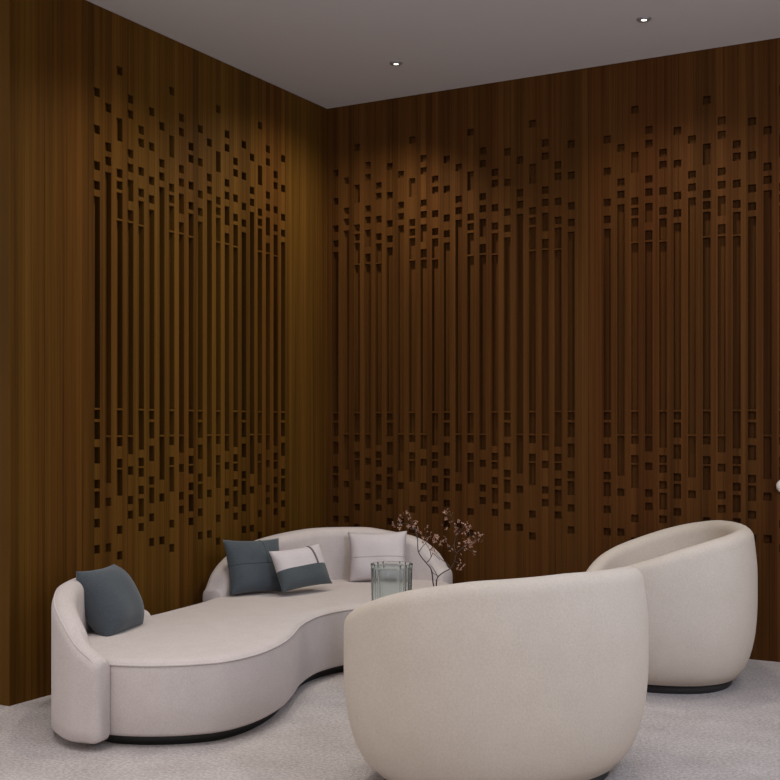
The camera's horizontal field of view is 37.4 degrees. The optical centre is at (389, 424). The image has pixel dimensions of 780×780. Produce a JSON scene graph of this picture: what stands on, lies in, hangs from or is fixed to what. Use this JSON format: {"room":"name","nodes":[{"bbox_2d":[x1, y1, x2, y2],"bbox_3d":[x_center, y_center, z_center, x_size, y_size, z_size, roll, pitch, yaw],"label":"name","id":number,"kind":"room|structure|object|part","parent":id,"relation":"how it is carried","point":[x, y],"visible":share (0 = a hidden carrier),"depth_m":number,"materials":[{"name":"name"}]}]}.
{"room":"lobby","nodes":[
{"label":"lobby","id":0,"kind":"room"},
{"bbox_2d":[0,0,326,705],"bbox_3d":[-2.144,-0.380,6.659,2.600,3.160,2.545,0,0,29],"label":"wall","id":1,"kind":"structure","parent":0,"point":[163,201],"depth_m":5.67,"materials":[{"name":"brown wood"}]},
{"bbox_2d":[0,659,779,779],"bbox_3d":[-0.752,1.250,2.881,9.500,0.100,8.200,0,0,29],"label":"floor","id":2,"kind":"structure","parent":0,"point":[733,732],"depth_m":4.30,"materials":[{"name":"carpet"}]},
{"bbox_2d":[51,527,452,744],"bbox_3d":[-0.587,0.893,5.496,1.119,0.614,2.773,0,0,29],"label":"curved sofa","id":3,"kind":"object","parent":2,"relation":"on","point":[219,667],"visible":0.66,"depth_m":4.52,"materials":[{"name":"beige fabric"}]},
{"bbox_3d":[-1.219,0.907,4.790,0.294,0.526,1.174,0,0,-3],"label":"backrest","id":4,"kind":"part","parent":3,"relation":"part of","materials":[{"name":"beige fabric"}]},
{"bbox_2d":[76,564,143,636],"bbox_3d":[-1.200,0.753,4.941,0.236,0.292,0.365,0,0,13],"label":"throw cushion","id":5,"kind":"object","parent":3,"relation":"on","point":[114,604],"visible":0.88,"depth_m":4.81,"materials":[{"name":"fabric"}]},
{"bbox_2d":[223,538,280,594],"bbox_3d":[-0.701,0.732,5.978,0.344,0.285,0.165,0,0,-36],"label":"throw cushion","id":6,"kind":"object","parent":3,"relation":"on","point":[251,568],"visible":0.88,"depth_m":5.91,"materials":[{"name":"fabric"}]},
{"bbox_3d":[-0.547,1.016,5.492,1.038,0.287,2.594,0,0,29],"label":"seat","id":7,"kind":"part","parent":3,"relation":"part of","materials":[{"name":"beige fabric"}]},
{"bbox_2d":[269,543,331,592],"bbox_3d":[-0.463,0.741,5.987,0.356,0.222,0.141,0,0,-44],"label":"throw cushion","id":8,"kind":"object","parent":3,"relation":"on","point":[297,568],"visible":1,"depth_m":5.93,"materials":[{"name":"fabric"}]},
{"bbox_3d":[-0.479,0.691,6.000,0.345,0.115,0.116,-4,-21,-44],"label":"panel","id":9,"kind":"part","parent":8,"relation":"part of","materials":[{"name":"white fabric"}]},
{"bbox_3d":[-0.444,0.793,5.971,0.345,0.110,0.116,-4,-21,-44],"label":"panel","id":10,"kind":"part","parent":8,"relation":"part of","materials":[{"name":"fabric"}]},
{"bbox_3d":[-0.377,0.878,6.373,1.460,0.584,0.486,0,0,-27],"label":"backrest","id":11,"kind":"part","parent":3,"relation":"part of","materials":[{"name":"beige fabric"}]},
{"bbox_2d":[348,531,406,581],"bbox_3d":[-0.068,0.736,6.441,0.343,0.285,0.156,0,0,2],"label":"throw cushion","id":12,"kind":"object","parent":3,"relation":"on","point":[365,549],"visible":0.76,"depth_m":6.40,"materials":[{"name":"grey fabric"}]},
{"bbox_2d":[344,567,648,779],"bbox_3d":[0.372,0.836,3.955,1.090,0.728,0.824,0,0,-34],"label":"armchair","id":13,"kind":"object","parent":2,"relation":"on","point":[539,677],"visible":1,"depth_m":3.55,"materials":[{"name":"beige fabric"}]},
{"bbox_2d":[586,520,757,693],"bbox_3d":[1.322,0.836,5.530,0.824,0.728,1.090,0,0,9],"label":"armchair","id":14,"kind":"object","parent":2,"relation":"on","point":[701,578],"visible":0.63,"depth_m":5.03,"materials":[{"name":"beige fabric"}]},
{"bbox_3d":[0.190,1.055,5.100,0.556,0.290,0.556,0,0,29],"label":"coffee table","id":15,"kind":"object","parent":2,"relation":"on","visible":0},
{"bbox_2d":[370,561,412,600],"bbox_3d":[0.008,0.761,5.100,0.191,0.296,0.188,0,0,29],"label":"glass vase","id":16,"kind":"object","parent":15,"relation":"on","point":[387,577],"visible":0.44,"depth_m":5.03,"materials":[{"name":"clear glass"}]},
{"bbox_3d":[0.205,0.835,5.100,0.110,0.150,0.110,0,0,29],"label":"vase","id":17,"kind":"object","parent":15,"relation":"on","visible":0},
{"bbox_2d":[392,509,443,585],"bbox_3d":[0.123,0.637,5.114,0.279,0.518,0.082,0,0,36],"label":"branch","id":18,"kind":"object","parent":17,"relation":"in","point":[399,519],"visible":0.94,"depth_m":5.11,"materials":[{"name":"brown plant"}]},
{"bbox_3d":[0.135,0.647,5.125,0.157,0.497,0.018,0,0,23],"label":"stem","id":19,"kind":"part","parent":18,"relation":"part of","materials":[{"name":"grey plant"}]},
{"bbox_2d":[429,509,482,585],"bbox_3d":[0.304,0.632,5.090,0.266,0.529,0.091,0,0,29],"label":"branch","id":20,"kind":"object","parent":17,"relation":"in","point":[458,520],"visible":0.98,"depth_m":5.09,"materials":[{"name":"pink plant"}]},
{"bbox_3d":[0.279,0.673,5.088,0.156,0.446,0.024,0,0,16],"label":"stem","id":21,"kind":"part","parent":20,"relation":"part of","materials":[{"name":"grey plant"}]},
{"bbox_2d":[87,0,779,108],"bbox_3d":[-0.752,-2.010,2.881,9.500,0.100,8.200,0,0,29],"label":"ceiling","id":22,"kind":"structure","parent":0,"point":[328,54],"depth_m":5.75,"materials":[{"name":"grey paint"}]},
{"bbox_2d":[390,61,401,65],"bbox_3d":[0.033,-1.956,6.237,0.070,0.009,0.070,0,0,29],"label":"recessed light","id":23,"kind":"object","parent":22,"relation":"in","point":[393,63],"visible":1,"depth_m":6.22,"materials":[{"name":"grey"}]},
{"bbox_2d":[637,16,650,22],"bbox_3d":[1.226,-1.956,5.560,0.070,0.009,0.070,0,0,29],"label":"recessed light","id":24,"kind":"object","parent":22,"relation":"in","point":[644,19],"visible":1,"depth_m":5.54,"materials":[{"name":"grey"}]},
{"bbox_2d":[327,38,779,661],"bbox_3d":[1.407,-0.380,6.258,5.200,3.160,0.200,0,0,29],"label":"wall","id":25,"kind":"structure","parent":0,"point":[553,300],"depth_m":6.42,"materials":[{"name":"brown wood"}]},
{"bbox_2d":[776,480,779,491],"bbox_3d":[1.986,0.308,5.813,0.068,0.068,0.076,0,0,29],"label":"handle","id":26,"kind":"object","parent":25,"relation":"attached to","point":[778,482],"visible":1,"depth_m":5.80,"materials":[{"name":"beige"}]}
]}

